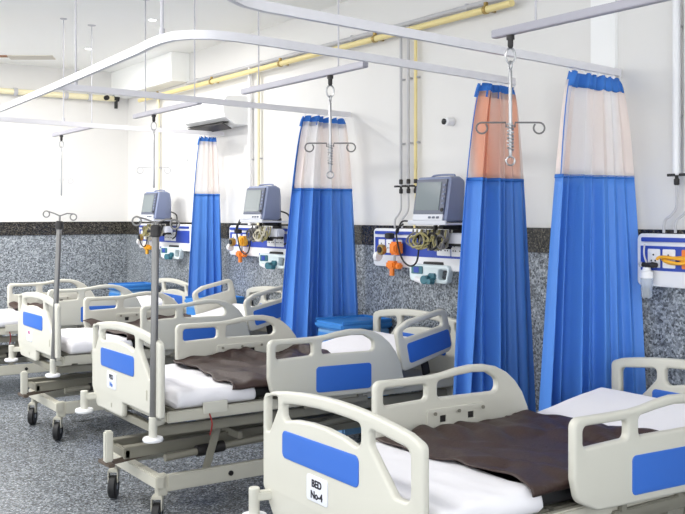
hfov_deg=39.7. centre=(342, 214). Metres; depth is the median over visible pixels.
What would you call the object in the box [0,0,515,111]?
track
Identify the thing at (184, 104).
rail
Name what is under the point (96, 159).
wall
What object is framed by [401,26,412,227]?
riser pipe
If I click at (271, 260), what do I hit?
device
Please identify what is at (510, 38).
hanger
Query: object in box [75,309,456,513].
hospital bed
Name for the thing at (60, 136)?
hanger
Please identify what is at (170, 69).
beam
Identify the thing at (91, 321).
blanket
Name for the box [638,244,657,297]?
jar
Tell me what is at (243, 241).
gas regulator
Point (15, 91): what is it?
gas pipe
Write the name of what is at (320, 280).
curtain
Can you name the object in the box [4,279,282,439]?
hospital bed
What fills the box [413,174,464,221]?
patient monitor
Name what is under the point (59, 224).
pole
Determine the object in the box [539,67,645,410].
curtain
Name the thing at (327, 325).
locker
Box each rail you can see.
[52,24,95,136]
[133,0,201,118]
[241,0,367,94]
[491,0,670,38]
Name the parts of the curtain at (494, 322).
trim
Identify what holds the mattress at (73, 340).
on the hospital bed at (34, 322)
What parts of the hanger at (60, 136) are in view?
rod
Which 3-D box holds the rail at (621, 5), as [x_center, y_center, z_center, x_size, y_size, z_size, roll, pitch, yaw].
[1.018,-1.194,3.483,0.070,0.891,1.340,0,0,-34]
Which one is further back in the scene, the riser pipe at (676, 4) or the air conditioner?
the air conditioner
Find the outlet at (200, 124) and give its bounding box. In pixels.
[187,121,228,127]
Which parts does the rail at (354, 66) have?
hanger rod, rail, hanger rod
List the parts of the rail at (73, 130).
rail, hanger rod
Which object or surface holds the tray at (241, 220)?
on the shelf at (276, 224)
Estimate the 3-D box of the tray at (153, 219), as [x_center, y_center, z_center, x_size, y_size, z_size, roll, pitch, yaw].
[-1.895,0.048,9.719,0.244,0.028,0.360,0,0,-36]
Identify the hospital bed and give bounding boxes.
[0,278,187,375]
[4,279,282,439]
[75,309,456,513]
[242,357,684,513]
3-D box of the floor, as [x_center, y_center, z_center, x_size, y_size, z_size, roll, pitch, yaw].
[-2.428,1.650,3.157,9.100,0.100,13.550,0,0,-34]
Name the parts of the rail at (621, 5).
hanger rod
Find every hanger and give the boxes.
[49,135,72,195]
[137,114,170,187]
[304,75,355,178]
[475,35,544,165]
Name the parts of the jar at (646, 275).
lid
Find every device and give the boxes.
[161,245,183,259]
[259,252,285,269]
[409,261,452,284]
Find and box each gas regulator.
[136,227,151,253]
[226,229,247,261]
[373,233,402,275]
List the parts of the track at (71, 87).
hanger rod, rail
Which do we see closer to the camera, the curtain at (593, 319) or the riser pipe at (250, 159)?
the curtain at (593, 319)
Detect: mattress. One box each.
[0,295,174,327]
[61,303,252,353]
[165,331,405,408]
[376,387,684,513]
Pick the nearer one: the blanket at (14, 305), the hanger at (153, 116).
the hanger at (153, 116)
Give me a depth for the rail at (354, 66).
5.28 m
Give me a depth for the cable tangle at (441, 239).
5.98 m
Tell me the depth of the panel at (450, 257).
6.51 m
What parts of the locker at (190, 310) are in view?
drawer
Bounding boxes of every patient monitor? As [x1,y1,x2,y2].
[141,190,170,218]
[243,184,280,220]
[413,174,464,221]
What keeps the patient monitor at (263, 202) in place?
on the shelf at (276, 224)
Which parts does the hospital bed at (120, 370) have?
pedal post, inlay panel, footboard, actuator motor, cord, lift arm, rail, frame, mounting plate, under frame, deck frame, deck panel, rail, rail arm, inlay panel, headboard, head rail, inlay panel, rail arm, inlay panel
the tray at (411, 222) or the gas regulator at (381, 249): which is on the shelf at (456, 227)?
the tray at (411, 222)
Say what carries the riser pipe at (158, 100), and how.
attached to the wall at (371, 94)
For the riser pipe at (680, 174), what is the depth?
4.72 m
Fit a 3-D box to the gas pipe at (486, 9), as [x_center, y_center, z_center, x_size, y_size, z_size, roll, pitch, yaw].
[-0.599,-1.279,8.127,0.104,0.074,5.850,0,0,-34]
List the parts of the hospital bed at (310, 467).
inlay panel, footboard, rail, mounting plate, deck panel, deck frame, rail, rail arm, headboard, inlay panel, under frame, inlay panel, frame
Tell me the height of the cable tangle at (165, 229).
0.369 m
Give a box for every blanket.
[9,301,42,308]
[82,313,190,339]
[173,343,329,389]
[376,410,657,497]
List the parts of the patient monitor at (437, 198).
handle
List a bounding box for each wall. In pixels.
[0,63,127,221]
[128,0,684,229]
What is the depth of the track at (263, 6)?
3.98 m
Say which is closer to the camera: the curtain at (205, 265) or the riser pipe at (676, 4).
the riser pipe at (676, 4)
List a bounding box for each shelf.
[139,217,171,225]
[240,218,286,228]
[408,220,462,232]
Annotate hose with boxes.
[656,255,684,264]
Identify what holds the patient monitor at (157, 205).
on the shelf at (167, 222)
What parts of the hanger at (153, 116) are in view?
rod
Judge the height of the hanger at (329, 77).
0.554 m
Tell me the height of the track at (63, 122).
0.896 m
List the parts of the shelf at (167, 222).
arm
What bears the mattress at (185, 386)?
on the hospital bed at (120, 370)
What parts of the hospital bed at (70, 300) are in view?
under frame, lift arm, actuator motor, deck frame, rail, mounting plate, frame, rail, inlay panel, inlay panel, headboard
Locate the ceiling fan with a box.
[0,55,55,59]
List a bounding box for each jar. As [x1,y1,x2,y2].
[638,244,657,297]
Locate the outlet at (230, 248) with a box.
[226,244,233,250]
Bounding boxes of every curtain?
[188,134,221,295]
[281,113,357,343]
[453,80,535,411]
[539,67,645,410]
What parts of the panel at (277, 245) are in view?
equipment rail, socket plate, socket plate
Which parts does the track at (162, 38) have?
hanger rod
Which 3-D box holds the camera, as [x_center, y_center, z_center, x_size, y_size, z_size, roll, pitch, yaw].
[0.694,-0.615,6.249,0.062,0.060,0.070,0,0,-34]
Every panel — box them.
[139,224,191,251]
[229,225,287,258]
[374,228,460,271]
[638,233,684,288]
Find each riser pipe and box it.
[157,99,161,219]
[248,68,253,224]
[257,72,261,224]
[394,37,405,227]
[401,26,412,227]
[409,40,419,227]
[662,0,682,232]
[674,0,684,232]
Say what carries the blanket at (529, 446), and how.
on the mattress at (455, 487)
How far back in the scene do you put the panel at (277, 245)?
8.29 m
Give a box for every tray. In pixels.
[139,218,170,220]
[240,219,286,222]
[408,220,461,224]
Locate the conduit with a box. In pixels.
[185,0,502,84]
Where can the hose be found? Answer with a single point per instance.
(666, 259)
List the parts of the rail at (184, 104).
hanger rod, rail, hanger rod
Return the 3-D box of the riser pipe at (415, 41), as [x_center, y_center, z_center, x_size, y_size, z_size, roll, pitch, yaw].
[0.495,-0.585,6.535,0.072,1.350,0.046,0,0,-34]
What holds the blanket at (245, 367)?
on the mattress at (185, 386)
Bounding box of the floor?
[0,360,360,513]
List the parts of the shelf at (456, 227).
arm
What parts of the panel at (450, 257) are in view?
socket plate, socket plate, equipment rail, socket plate, socket plate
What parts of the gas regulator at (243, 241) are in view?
knob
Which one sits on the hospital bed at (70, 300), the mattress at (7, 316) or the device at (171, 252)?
the mattress at (7, 316)
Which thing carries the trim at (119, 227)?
attached to the wall at (96, 159)
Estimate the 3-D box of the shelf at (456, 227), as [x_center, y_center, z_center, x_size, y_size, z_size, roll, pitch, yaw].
[0.627,0.090,5.993,0.264,0.130,0.360,0,0,-36]
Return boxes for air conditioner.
[183,96,247,131]
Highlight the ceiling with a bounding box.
[0,0,348,71]
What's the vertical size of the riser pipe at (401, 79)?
1.430 m
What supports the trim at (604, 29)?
attached to the wall at (371, 94)
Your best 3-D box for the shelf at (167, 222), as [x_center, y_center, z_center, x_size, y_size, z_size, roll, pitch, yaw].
[-1.887,0.090,9.725,0.264,0.130,0.360,0,0,-36]
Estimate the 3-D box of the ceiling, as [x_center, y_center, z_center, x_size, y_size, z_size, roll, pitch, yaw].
[-2.428,-1.690,3.157,9.100,0.100,13.550,0,0,-34]
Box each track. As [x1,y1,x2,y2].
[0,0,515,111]
[0,18,224,135]
[58,0,350,116]
[227,0,621,76]
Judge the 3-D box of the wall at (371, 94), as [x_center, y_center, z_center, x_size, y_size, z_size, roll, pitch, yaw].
[1.263,-0.020,5.643,0.200,3.240,13.550,0,0,-34]
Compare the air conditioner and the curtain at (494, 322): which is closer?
the curtain at (494, 322)
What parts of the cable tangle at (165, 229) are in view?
power cord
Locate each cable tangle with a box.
[137,211,177,246]
[236,211,288,254]
[395,220,461,266]
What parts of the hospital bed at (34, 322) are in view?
pedal post, inlay panel, footboard, frame, under frame, deck frame, rail, mounting plate, deck panel, rail, inlay panel, head rail, head rail, headboard, inlay panel, rail arm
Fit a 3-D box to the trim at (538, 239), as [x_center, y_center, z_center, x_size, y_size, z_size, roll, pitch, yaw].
[1.168,0.148,5.580,0.028,0.146,13.150,0,0,-34]
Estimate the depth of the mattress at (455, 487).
3.38 m
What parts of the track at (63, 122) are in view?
hanger rod, rail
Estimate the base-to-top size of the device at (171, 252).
0.149 m
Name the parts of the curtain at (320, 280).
trim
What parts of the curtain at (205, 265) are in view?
trim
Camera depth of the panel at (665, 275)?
4.79 m
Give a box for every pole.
[43,210,76,359]
[132,216,179,416]
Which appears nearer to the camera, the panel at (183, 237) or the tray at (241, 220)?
the tray at (241, 220)
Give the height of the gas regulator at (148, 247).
0.297 m
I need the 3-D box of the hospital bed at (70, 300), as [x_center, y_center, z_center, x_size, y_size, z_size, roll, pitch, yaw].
[-2.615,1.101,9.054,2.166,0.999,1.004,0,0,-34]
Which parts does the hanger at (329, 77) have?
rod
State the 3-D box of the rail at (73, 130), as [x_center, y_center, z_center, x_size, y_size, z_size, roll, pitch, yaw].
[-2.452,-1.194,8.633,0.070,0.891,1.140,0,0,-34]
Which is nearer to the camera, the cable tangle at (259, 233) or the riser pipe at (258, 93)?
the cable tangle at (259, 233)
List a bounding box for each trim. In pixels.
[0,221,126,235]
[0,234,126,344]
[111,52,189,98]
[127,221,684,252]
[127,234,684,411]
[591,0,617,78]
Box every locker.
[108,282,150,295]
[184,295,244,315]
[315,314,391,435]
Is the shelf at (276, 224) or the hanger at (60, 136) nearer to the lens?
the shelf at (276, 224)
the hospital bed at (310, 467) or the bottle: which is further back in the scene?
the bottle
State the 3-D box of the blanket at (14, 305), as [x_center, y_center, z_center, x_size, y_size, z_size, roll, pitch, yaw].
[-2.622,0.879,9.032,0.919,0.087,0.886,0,0,-34]
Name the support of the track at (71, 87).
hanging from the ceiling
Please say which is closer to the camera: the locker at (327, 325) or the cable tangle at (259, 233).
the locker at (327, 325)
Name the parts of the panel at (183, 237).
equipment rail, socket plate, socket plate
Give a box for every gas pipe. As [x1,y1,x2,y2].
[0,88,119,108]
[138,0,514,101]
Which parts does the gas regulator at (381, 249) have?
knob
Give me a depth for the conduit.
7.10 m
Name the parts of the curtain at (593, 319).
trim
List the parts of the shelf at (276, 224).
arm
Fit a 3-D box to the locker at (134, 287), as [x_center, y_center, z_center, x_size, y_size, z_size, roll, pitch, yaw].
[-2.259,1.167,10.198,0.452,0.865,0.360,0,0,-34]
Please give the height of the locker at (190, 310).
0.865 m
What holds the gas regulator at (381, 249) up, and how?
attached to the panel at (450, 257)
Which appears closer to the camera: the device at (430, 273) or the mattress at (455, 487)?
the mattress at (455, 487)
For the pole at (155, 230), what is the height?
1.097 m
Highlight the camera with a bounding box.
[441,117,454,125]
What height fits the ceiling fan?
0.370 m
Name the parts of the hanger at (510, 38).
rod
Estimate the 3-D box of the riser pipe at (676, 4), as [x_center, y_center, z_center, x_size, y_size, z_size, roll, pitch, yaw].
[1.663,-0.775,4.802,0.072,1.730,0.097,0,0,-34]
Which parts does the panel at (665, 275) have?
socket plate, equipment rail, socket plate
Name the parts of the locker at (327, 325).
drawer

